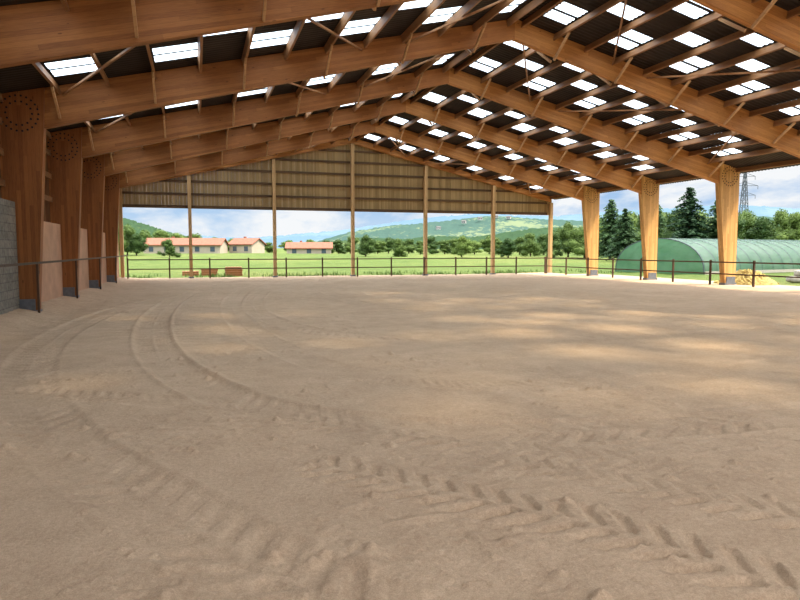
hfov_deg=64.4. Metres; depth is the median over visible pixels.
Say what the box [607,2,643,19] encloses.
window
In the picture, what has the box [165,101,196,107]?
window
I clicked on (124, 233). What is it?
tree
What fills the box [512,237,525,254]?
tree
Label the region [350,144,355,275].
post
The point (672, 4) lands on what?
purlin
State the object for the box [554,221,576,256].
tree
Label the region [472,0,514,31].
purlin
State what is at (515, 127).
window
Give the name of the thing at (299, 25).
purlin
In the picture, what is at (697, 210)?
tree
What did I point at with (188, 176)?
post
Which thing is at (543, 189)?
purlin
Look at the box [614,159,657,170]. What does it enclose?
purlin
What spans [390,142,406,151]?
purlin
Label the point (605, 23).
ceiling
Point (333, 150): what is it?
trim
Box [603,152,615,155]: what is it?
window
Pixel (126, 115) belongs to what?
brace
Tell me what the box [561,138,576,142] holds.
window
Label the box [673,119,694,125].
window
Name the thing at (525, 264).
ground
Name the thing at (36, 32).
roof beam
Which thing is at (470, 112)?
window
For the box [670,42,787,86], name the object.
purlin
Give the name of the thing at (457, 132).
purlin
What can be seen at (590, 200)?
frame
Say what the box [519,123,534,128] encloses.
window
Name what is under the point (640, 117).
window
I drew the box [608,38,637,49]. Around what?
window
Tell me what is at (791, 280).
sack
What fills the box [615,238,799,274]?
polytunnel
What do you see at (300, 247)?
house
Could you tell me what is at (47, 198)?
trim
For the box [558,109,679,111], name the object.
brace
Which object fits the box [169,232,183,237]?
tree
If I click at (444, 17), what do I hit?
window
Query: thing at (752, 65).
window
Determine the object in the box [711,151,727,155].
window
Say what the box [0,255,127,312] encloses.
fence
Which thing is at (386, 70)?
window
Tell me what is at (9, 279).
wall
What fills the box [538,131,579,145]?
purlin
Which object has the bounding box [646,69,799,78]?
brace
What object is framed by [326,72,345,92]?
purlin
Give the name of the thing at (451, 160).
purlin
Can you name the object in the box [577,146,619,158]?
purlin
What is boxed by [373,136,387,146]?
purlin
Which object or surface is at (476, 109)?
window
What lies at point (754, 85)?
window
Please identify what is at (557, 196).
purlin
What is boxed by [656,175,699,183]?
purlin
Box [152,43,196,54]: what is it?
window
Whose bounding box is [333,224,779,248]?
hill
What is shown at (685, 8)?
window
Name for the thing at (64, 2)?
purlin
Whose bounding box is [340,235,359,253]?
tree
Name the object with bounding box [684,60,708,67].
window
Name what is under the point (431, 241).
tree
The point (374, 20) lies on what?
window
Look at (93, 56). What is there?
purlin
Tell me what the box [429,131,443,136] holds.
window
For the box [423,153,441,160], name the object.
purlin
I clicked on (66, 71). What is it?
window
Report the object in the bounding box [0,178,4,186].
trim
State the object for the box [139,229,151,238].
tree
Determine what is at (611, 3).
purlin
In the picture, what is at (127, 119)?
purlin
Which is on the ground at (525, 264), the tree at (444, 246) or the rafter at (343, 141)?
the tree at (444, 246)
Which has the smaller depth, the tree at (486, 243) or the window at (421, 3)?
the window at (421, 3)
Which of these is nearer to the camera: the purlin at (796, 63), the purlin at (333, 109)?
the purlin at (796, 63)
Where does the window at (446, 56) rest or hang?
attached to the ceiling
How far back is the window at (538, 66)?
22.95 m
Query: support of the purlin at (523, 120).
attached to the frame at (95, 169)
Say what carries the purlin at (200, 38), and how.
attached to the frame at (26, 115)
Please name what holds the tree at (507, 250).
on the ground at (525, 264)
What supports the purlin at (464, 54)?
attached to the frame at (68, 148)
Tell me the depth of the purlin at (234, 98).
21.15 m
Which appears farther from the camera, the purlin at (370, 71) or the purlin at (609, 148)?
the purlin at (609, 148)
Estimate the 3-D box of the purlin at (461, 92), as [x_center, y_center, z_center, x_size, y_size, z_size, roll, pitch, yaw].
[2.373,-8.858,27.718,0.109,0.210,5.150,-1,5,-18]
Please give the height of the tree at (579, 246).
5.646 m
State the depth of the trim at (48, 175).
20.28 m
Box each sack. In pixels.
[786,276,799,282]
[794,270,799,275]
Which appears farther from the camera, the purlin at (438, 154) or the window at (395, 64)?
the purlin at (438, 154)
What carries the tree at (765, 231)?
on the ground at (525, 264)
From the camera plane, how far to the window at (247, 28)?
14.84 m
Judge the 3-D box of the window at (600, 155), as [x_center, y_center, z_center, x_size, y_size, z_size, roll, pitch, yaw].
[9.950,-7.327,31.990,1.010,0.257,0.502,-1,5,-18]
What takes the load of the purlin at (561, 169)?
attached to the frame at (95, 169)
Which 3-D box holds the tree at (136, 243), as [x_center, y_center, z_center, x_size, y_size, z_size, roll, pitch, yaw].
[-49.698,-10.510,119.843,4.659,4.323,3.635,-1,5,-18]
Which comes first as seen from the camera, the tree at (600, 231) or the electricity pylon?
the tree at (600, 231)
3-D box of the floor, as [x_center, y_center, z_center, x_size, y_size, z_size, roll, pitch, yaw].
[4.211,0.115,18.511,28.530,0.304,48.600,-1,5,-18]
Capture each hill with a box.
[123,218,186,237]
[188,205,799,247]
[282,216,774,247]
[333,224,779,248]
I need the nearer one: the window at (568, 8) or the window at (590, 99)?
the window at (568, 8)
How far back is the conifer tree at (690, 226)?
80.86 m
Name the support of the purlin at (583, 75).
attached to the frame at (26, 115)
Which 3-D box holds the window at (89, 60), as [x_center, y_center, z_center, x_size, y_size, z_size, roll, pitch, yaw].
[-7.515,-5.418,14.514,1.010,0.258,0.502,-1,5,-18]
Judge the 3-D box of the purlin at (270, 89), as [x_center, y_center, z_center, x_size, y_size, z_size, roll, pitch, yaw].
[-4.012,-6.932,20.174,0.109,0.210,5.200,-1,5,-18]
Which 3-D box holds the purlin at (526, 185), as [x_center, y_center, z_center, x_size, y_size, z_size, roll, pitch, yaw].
[8.812,-7.519,41.169,0.109,0.210,5.200,-1,5,-18]
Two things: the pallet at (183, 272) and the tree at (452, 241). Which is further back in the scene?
the tree at (452, 241)
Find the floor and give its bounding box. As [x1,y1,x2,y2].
[0,272,799,599]
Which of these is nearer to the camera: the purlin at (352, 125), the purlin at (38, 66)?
the purlin at (38, 66)
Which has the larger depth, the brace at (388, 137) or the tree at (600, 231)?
the tree at (600, 231)
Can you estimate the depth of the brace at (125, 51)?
14.61 m
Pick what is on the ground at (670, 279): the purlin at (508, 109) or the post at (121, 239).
the post at (121, 239)
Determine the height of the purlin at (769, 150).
0.210 m
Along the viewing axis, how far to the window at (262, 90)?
21.57 m
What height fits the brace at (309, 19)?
0.799 m
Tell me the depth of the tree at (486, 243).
148.73 m
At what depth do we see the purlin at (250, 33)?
15.46 m
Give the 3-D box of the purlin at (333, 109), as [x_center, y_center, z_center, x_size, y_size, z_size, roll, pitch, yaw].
[-2.411,-8.209,26.243,0.109,0.210,5.150,-1,5,-18]
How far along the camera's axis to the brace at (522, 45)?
22.81 m
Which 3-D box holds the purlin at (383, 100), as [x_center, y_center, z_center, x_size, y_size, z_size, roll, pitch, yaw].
[-0.258,-8.792,26.884,0.109,0.210,5.150,-1,5,-18]
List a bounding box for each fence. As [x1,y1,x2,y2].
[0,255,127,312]
[128,257,545,278]
[546,257,799,286]
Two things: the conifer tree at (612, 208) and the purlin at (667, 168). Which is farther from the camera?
the conifer tree at (612, 208)
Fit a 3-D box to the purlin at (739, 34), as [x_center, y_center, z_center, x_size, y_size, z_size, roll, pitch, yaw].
[8.870,-7.339,18.569,0.109,0.210,5.200,-1,5,-18]
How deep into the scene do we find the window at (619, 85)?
22.98 m
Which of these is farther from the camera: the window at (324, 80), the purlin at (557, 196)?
the purlin at (557, 196)
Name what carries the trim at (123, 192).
attached to the wall at (180, 187)
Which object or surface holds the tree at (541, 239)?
on the ground at (525, 264)
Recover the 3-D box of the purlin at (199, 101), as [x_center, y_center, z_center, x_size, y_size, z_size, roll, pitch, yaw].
[-6.165,-6.349,19.533,0.109,0.210,5.200,-1,5,-18]
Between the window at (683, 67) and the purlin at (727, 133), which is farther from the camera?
the purlin at (727, 133)
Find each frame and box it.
[0,20,799,310]
[46,68,739,296]
[81,99,658,288]
[103,121,599,282]
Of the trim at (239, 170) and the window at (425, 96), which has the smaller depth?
the window at (425, 96)
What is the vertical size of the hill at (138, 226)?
38.417 m
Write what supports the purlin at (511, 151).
attached to the frame at (590, 200)
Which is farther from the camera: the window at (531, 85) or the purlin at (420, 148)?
the purlin at (420, 148)
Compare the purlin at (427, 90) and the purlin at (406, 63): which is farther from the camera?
the purlin at (427, 90)
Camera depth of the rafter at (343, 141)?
38.65 m
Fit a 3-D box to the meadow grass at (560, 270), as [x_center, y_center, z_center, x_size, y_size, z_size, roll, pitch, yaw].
[-2.239,-2.009,47.062,40.414,0.260,6.260,-1,5,-18]
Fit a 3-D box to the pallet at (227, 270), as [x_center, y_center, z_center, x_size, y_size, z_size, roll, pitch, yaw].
[-11.790,-2.115,44.973,1.130,0.150,1.200,-2,5,-22]
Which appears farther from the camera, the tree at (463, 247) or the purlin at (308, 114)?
the tree at (463, 247)
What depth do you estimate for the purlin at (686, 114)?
25.23 m
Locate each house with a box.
[143,237,228,252]
[229,237,266,252]
[285,241,332,253]
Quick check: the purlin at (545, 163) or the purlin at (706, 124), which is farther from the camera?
the purlin at (545, 163)
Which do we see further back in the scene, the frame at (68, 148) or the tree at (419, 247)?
the tree at (419, 247)
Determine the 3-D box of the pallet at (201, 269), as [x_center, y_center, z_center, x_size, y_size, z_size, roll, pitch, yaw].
[-13.800,-2.193,45.970,1.130,0.150,1.200,-2,5,-21]
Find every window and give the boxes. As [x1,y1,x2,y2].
[45,57,93,68]
[51,64,96,75]
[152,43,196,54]
[154,50,196,61]
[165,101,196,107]
[204,28,247,35]
[238,89,266,96]
[250,37,288,47]
[252,30,291,40]
[305,13,343,21]
[307,78,331,84]
[310,75,334,80]
[340,25,373,35]
[345,18,378,27]
[372,68,393,74]
[377,63,397,69]
[389,119,403,124]
[393,116,407,121]
[399,0,431,9]
[417,119,432,125]
[423,14,452,23]
[423,95,440,102]
[427,92,445,99]
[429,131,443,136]
[431,6,461,15]
[433,129,447,134]
[440,54,453,59]
[458,95,477,102]
[458,132,472,137]
[468,111,485,117]
[470,62,492,71]
[472,142,485,146]
[474,108,490,114]
[477,57,500,67]
[500,5,517,12]
[504,41,527,49]
[505,111,523,118]
[510,0,523,4]
[512,126,528,131]
[516,63,542,70]
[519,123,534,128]
[523,82,544,90]
[531,77,554,86]
[546,10,573,24]
[550,127,567,132]
[554,140,569,144]
[555,2,587,16]
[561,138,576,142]
[563,63,583,71]
[571,80,596,90]
[575,101,594,107]
[584,96,604,104]
[592,141,608,146]
[595,153,608,157]
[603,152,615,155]
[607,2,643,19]
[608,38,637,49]
[618,85,634,91]
[622,118,641,124]
[623,100,647,108]
[625,30,652,42]
[633,115,653,121]
[633,156,647,159]
[670,62,696,72]
[670,135,685,140]
[673,2,708,18]
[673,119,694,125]
[674,32,708,46]
[680,132,697,137]
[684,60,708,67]
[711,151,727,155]
[719,132,739,142]
[724,148,741,153]
[727,85,751,94]
[737,59,769,71]
[740,33,773,46]
[742,81,767,89]
[779,107,799,114]
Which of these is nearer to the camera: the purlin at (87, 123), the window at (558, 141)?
the purlin at (87, 123)
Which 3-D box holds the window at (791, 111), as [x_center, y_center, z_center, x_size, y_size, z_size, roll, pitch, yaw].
[13.224,-6.519,21.729,1.010,0.258,0.502,-1,5,-18]
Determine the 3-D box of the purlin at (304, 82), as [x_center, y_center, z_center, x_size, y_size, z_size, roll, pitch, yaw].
[-2.935,-7.224,20.495,0.109,0.210,5.200,-1,5,-18]
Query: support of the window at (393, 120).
attached to the ceiling
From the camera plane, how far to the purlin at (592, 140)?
30.59 m
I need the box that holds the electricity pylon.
[738,173,757,214]
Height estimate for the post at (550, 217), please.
5.060 m
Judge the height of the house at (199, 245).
3.950 m
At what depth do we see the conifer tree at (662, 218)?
98.75 m
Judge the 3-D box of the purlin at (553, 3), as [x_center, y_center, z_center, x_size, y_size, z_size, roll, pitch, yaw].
[4.563,-8.290,17.120,0.109,0.210,5.200,-1,5,-18]
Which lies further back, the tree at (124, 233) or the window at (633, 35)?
the tree at (124, 233)
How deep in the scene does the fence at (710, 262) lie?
32.30 m
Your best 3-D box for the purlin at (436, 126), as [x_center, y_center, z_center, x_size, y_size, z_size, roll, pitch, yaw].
[1.827,-9.020,33.163,0.109,0.210,5.150,-1,5,-18]
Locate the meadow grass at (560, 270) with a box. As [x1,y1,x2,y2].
[120,269,621,277]
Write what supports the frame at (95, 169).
on the ground at (670, 279)
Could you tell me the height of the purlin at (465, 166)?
0.210 m
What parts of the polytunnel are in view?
panel, board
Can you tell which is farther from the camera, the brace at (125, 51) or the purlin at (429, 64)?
the purlin at (429, 64)
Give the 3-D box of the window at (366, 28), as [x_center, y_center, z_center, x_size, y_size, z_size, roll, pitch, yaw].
[-1.251,-7.217,17.055,1.010,0.258,0.502,-1,5,-18]
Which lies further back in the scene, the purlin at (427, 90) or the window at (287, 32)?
the purlin at (427, 90)
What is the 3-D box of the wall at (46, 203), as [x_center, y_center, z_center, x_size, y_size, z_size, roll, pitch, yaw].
[-10.723,-3.692,18.361,0.030,2.780,5.190,-1,5,-18]
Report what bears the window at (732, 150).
attached to the ceiling
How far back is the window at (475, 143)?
35.07 m
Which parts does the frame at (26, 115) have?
plate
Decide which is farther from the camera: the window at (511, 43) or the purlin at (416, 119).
the purlin at (416, 119)
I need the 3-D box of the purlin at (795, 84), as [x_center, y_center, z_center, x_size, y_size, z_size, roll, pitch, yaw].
[12.100,-6.625,19.657,0.109,0.210,5.200,-1,5,-18]
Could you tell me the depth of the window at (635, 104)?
24.28 m
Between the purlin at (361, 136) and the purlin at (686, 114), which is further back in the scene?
the purlin at (361, 136)
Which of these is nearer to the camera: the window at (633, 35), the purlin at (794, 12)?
the purlin at (794, 12)
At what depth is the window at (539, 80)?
24.10 m
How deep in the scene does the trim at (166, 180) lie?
39.90 m
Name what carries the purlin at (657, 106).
attached to the frame at (68, 148)
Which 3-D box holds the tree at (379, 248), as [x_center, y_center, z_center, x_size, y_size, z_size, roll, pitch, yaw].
[-5.261,-12.545,150.083,5.089,3.346,4.823,2,5,28]
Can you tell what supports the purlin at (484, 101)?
attached to the frame at (95, 169)
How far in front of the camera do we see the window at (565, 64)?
22.20 m
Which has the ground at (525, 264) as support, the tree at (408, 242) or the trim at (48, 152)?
the tree at (408, 242)
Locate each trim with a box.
[0,147,3,155]
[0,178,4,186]
[44,194,52,201]
[45,171,51,178]
[46,148,50,155]
[122,191,546,203]
[122,204,546,214]
[159,179,512,191]
[216,169,471,179]
[270,158,424,166]
[318,149,383,153]
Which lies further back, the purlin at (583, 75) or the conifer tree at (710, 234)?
the conifer tree at (710, 234)
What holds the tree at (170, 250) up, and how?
on the ground at (525, 264)
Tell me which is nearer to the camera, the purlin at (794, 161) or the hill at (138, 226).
the purlin at (794, 161)
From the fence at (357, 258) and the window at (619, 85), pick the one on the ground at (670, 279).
the fence at (357, 258)
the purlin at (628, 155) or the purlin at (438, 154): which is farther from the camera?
the purlin at (438, 154)
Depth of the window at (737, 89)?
21.04 m
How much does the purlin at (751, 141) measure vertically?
0.210 m
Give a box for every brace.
[62,47,134,95]
[95,113,132,132]
[288,83,325,94]
[307,18,361,50]
[360,52,450,88]
[388,137,406,156]
[405,0,505,43]
[425,162,470,164]
[522,45,530,101]
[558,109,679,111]
[612,0,626,64]
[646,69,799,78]
[707,132,736,163]
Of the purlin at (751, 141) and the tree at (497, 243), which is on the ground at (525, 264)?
the tree at (497, 243)
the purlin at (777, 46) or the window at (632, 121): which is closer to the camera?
the purlin at (777, 46)
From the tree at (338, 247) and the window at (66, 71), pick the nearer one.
the window at (66, 71)
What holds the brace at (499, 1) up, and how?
attached to the frame at (26, 115)
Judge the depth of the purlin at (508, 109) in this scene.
28.99 m
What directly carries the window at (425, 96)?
attached to the ceiling
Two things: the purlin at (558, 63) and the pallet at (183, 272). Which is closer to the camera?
the purlin at (558, 63)
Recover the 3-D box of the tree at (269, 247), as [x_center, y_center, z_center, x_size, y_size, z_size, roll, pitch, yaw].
[-37.907,-15.181,184.349,4.552,3.334,4.440,-2,5,-20]
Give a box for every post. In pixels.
[119,189,125,277]
[187,175,193,277]
[272,159,277,276]
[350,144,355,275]
[422,166,427,275]
[489,186,495,273]
[547,203,552,272]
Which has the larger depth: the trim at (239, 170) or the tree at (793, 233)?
the tree at (793, 233)
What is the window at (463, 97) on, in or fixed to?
attached to the ceiling
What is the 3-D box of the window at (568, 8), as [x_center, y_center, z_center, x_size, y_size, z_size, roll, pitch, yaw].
[4.921,-8.348,18.252,0.770,0.202,0.502,-1,5,-18]
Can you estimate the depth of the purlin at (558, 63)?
23.21 m
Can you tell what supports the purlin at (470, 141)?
attached to the frame at (590, 200)
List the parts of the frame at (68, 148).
plate, plate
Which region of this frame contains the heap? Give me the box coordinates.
[713,268,778,284]
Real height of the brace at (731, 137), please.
0.799 m
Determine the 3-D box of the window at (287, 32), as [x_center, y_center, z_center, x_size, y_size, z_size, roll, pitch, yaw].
[-3.207,-6.585,15.796,1.010,0.258,0.502,-1,5,-18]
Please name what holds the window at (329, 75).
attached to the ceiling
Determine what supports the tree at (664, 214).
on the ground at (525, 264)
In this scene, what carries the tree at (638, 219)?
on the ground at (525, 264)
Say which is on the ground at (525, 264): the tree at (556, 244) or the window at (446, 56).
the tree at (556, 244)
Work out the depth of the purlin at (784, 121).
22.32 m
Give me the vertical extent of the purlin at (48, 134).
0.210 m
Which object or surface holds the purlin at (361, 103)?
attached to the frame at (95, 169)
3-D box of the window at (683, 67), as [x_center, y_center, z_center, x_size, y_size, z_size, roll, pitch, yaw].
[8.917,-7.470,20.280,1.010,0.258,0.502,-1,5,-18]
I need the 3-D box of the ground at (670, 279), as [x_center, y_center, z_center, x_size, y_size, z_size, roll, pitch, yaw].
[4.713,0.414,17.432,37.500,0.001,54.200,-1,5,-18]
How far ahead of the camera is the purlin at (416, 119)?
33.45 m
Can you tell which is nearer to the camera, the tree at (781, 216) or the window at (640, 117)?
the window at (640, 117)
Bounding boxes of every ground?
[119,248,799,285]
[576,274,799,288]
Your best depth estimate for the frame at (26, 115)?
17.15 m
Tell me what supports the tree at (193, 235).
on the ground at (525, 264)
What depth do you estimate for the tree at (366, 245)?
111.02 m
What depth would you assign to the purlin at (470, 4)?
17.18 m
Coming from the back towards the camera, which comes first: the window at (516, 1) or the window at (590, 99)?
the window at (590, 99)
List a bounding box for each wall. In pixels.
[0,198,119,314]
[44,138,50,222]
[120,144,551,214]
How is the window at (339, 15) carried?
attached to the ceiling
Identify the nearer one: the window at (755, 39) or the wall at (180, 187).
the window at (755, 39)
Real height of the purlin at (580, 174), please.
0.210 m
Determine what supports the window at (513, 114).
attached to the ceiling
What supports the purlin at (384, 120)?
attached to the frame at (590, 200)
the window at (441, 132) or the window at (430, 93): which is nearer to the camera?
the window at (430, 93)
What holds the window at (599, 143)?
attached to the ceiling
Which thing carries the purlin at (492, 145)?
attached to the frame at (95, 169)
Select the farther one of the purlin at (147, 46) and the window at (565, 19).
the window at (565, 19)
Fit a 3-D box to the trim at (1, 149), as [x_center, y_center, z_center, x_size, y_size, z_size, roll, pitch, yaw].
[-8.997,-3.434,13.174,0.080,0.160,5.060,-1,5,-18]
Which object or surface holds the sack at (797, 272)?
on the sack at (791, 280)
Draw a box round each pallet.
[182,271,198,273]
[201,269,217,270]
[225,269,242,271]
[225,271,241,273]
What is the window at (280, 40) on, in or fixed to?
attached to the ceiling
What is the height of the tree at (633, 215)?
8.127 m
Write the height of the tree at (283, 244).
3.734 m
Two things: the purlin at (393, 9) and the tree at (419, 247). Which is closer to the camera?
the purlin at (393, 9)
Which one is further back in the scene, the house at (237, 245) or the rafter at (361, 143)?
the house at (237, 245)
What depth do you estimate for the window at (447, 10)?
17.12 m
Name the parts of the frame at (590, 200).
plate, plate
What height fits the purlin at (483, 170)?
0.210 m
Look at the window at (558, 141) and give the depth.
31.29 m
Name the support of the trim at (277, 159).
attached to the wall at (180, 187)
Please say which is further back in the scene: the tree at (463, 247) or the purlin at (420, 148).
the tree at (463, 247)
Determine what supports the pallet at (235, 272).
on the pallet
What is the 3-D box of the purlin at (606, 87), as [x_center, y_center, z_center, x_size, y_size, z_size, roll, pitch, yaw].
[7.233,-7.742,23.699,0.109,0.210,5.200,-1,5,-18]
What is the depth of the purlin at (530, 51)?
22.90 m
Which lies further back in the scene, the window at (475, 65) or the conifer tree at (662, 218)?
the conifer tree at (662, 218)
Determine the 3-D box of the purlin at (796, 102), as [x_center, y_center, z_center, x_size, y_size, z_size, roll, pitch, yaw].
[13.177,-6.387,20.019,0.109,0.210,5.200,-1,5,-18]
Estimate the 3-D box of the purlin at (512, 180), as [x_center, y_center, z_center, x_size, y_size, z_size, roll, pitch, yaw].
[7.735,-7.757,40.806,0.109,0.210,5.200,-1,5,-18]
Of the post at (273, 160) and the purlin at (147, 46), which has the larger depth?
the post at (273, 160)
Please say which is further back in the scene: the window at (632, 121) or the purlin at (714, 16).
the window at (632, 121)
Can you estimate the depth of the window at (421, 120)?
33.07 m
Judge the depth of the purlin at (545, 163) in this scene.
36.30 m
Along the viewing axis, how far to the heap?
32.51 m
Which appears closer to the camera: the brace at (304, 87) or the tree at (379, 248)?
the brace at (304, 87)
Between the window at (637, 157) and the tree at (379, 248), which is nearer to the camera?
the window at (637, 157)
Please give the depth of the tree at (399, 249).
111.06 m
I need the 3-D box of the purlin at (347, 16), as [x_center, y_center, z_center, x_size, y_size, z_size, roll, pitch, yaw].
[-1.298,-6.820,15.365,0.109,0.210,5.200,-1,5,-18]
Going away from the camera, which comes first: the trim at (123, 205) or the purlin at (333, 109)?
the purlin at (333, 109)
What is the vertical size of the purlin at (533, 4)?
0.210 m
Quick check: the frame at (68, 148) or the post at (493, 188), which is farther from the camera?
the post at (493, 188)
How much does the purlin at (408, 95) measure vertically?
0.210 m
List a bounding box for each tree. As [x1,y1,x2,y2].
[118,226,128,254]
[123,223,142,254]
[124,233,149,255]
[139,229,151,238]
[152,229,169,237]
[157,238,180,257]
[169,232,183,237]
[185,233,201,237]
[265,242,272,252]
[278,240,292,251]
[331,239,346,253]
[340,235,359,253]
[357,234,375,256]
[373,240,387,253]
[380,237,395,252]
[391,238,407,256]
[401,239,415,253]
[410,240,429,253]
[427,237,437,253]
[431,239,452,253]
[448,238,456,249]
[451,235,473,256]
[471,240,482,253]
[479,235,500,252]
[488,240,506,254]
[495,238,516,257]
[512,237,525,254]
[520,233,541,256]
[536,233,546,255]
[544,230,571,257]
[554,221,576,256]
[565,226,601,257]
[598,199,630,258]
[598,208,638,260]
[598,215,606,248]
[617,211,638,244]
[627,214,659,244]
[658,205,666,234]
[658,210,667,230]
[658,210,681,237]
[666,187,713,238]
[683,210,711,236]
[697,200,739,238]
[737,216,746,237]
[738,209,760,238]
[743,216,778,239]
[771,208,790,235]
[774,212,799,239]
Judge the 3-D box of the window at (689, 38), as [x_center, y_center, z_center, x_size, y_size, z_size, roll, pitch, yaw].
[8.328,-7.588,18.390,1.010,0.258,0.649,-1,5,-18]
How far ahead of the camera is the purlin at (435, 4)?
16.78 m
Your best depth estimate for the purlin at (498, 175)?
41.67 m
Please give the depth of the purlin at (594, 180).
37.55 m
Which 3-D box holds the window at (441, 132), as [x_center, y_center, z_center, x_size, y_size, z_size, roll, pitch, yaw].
[2.066,-9.104,34.273,1.010,0.257,0.502,-1,5,-18]
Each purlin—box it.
[32,62,60,93]
[46,130,51,138]
[60,0,69,10]
[84,121,93,131]
[90,53,109,86]
[123,114,130,125]
[146,44,156,79]
[198,36,202,72]
[198,100,200,113]
[231,93,237,107]
[241,27,255,65]
[264,86,274,102]
[283,19,305,59]
[296,79,310,97]
[303,112,311,120]
[324,11,355,53]
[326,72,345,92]
[328,106,339,115]
[350,122,359,128]
[353,100,367,111]
[356,66,379,86]
[356,134,366,141]
[363,3,403,47]
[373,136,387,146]
[376,95,393,107]
[379,114,395,124]
[386,60,412,82]
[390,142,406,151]
[399,117,421,131]
[400,89,420,102]
[401,0,445,41]
[407,147,423,156]
[410,86,436,103]
[414,55,444,77]
[418,124,442,137]
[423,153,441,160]
[433,90,466,111]
[437,0,481,36]
[437,130,461,142]
[439,158,457,165]
[442,47,479,72]
[454,43,500,73]
[454,99,491,118]
[455,137,480,148]
[455,165,473,170]
[471,169,489,175]
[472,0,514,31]
[473,144,500,154]
[476,107,513,125]
[480,48,535,83]
[486,174,505,179]
[491,150,517,159]
[497,115,536,132]
[501,179,520,184]
[506,0,545,26]
[506,60,564,92]
[508,156,535,165]
[516,184,535,188]
[518,123,558,138]
[521,0,563,27]
[525,162,552,170]
[531,71,592,100]
[531,188,549,193]
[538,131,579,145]
[542,168,569,175]
[550,195,568,198]
[553,0,623,40]
[555,82,618,109]
[557,138,599,151]
[559,173,586,180]
[575,179,602,185]
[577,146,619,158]
[579,92,645,117]
[584,0,688,52]
[595,153,639,164]
[596,186,624,192]
[602,103,669,125]
[614,12,723,64]
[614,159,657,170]
[624,112,694,133]
[632,166,674,176]
[643,27,755,75]
[646,121,714,141]
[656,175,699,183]
[667,130,738,148]
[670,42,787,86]
[688,139,760,155]
[697,59,799,96]
[709,148,780,163]
[723,80,799,106]
[736,159,799,172]
[749,99,799,116]
[773,115,799,126]
[786,6,799,19]
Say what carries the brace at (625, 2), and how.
attached to the frame at (26, 115)
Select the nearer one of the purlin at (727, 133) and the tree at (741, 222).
the purlin at (727, 133)
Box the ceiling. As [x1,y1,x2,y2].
[0,0,799,199]
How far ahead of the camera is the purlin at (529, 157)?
35.92 m
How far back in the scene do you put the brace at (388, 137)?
38.75 m
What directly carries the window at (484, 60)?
attached to the ceiling
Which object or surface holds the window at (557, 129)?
attached to the ceiling
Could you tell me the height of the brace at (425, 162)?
0.799 m
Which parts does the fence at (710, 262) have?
post, post, post, post, rail, post, rail, post, post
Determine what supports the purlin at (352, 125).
attached to the frame at (95, 169)
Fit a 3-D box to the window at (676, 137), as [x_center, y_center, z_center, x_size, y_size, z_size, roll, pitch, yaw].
[11.587,-6.923,26.860,1.010,0.257,0.502,-1,5,-18]
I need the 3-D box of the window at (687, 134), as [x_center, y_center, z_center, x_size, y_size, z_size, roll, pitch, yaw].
[11.784,-6.874,26.243,1.010,0.257,0.502,-1,5,-18]
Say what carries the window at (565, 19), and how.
attached to the ceiling
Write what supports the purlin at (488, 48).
attached to the frame at (68, 148)
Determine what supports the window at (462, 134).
attached to the ceiling
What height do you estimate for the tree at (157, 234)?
7.218 m
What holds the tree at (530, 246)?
on the ground at (525, 264)
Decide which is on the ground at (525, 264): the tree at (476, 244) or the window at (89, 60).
the tree at (476, 244)
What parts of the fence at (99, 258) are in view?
post, rail, post, post, post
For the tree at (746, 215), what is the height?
8.364 m
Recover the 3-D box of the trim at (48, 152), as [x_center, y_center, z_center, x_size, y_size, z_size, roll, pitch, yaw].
[-10.635,-4.586,18.245,0.080,0.160,5.060,-1,5,-18]
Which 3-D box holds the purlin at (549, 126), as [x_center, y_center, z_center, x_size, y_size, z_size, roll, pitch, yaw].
[6.680,-7.906,29.168,0.109,0.210,5.150,-1,5,-18]
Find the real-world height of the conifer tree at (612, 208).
9.185 m
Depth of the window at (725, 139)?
25.74 m
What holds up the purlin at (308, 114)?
attached to the frame at (95, 169)
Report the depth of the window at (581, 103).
25.47 m
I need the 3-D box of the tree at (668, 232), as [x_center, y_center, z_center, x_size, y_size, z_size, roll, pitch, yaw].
[37.466,-8.714,87.621,5.480,7.450,5.428,1,5,7]
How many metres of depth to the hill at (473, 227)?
963.02 m
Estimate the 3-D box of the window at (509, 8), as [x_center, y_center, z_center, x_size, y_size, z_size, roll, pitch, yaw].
[2.942,-8.352,18.303,0.770,0.202,0.502,-1,5,-18]
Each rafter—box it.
[123,138,351,187]
[352,138,550,201]
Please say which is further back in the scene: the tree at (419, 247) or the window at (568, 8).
the tree at (419, 247)
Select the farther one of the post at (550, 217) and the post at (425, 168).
the post at (550, 217)
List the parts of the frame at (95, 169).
plate, plate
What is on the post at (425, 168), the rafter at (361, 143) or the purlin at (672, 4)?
the rafter at (361, 143)
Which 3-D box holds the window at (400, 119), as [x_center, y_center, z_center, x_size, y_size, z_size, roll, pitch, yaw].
[0.027,-9.555,33.586,0.770,0.200,0.502,-1,5,-18]
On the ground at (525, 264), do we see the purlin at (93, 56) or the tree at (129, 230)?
the tree at (129, 230)
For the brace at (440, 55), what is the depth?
22.18 m
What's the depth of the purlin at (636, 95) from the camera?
24.26 m
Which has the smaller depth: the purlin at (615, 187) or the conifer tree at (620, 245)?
the purlin at (615, 187)
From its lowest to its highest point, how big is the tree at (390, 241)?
4.391 m
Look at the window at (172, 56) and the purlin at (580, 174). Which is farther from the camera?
the purlin at (580, 174)
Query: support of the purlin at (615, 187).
attached to the frame at (590, 200)
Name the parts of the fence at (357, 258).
post, rail, rail, post, post, post, post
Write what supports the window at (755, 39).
attached to the ceiling

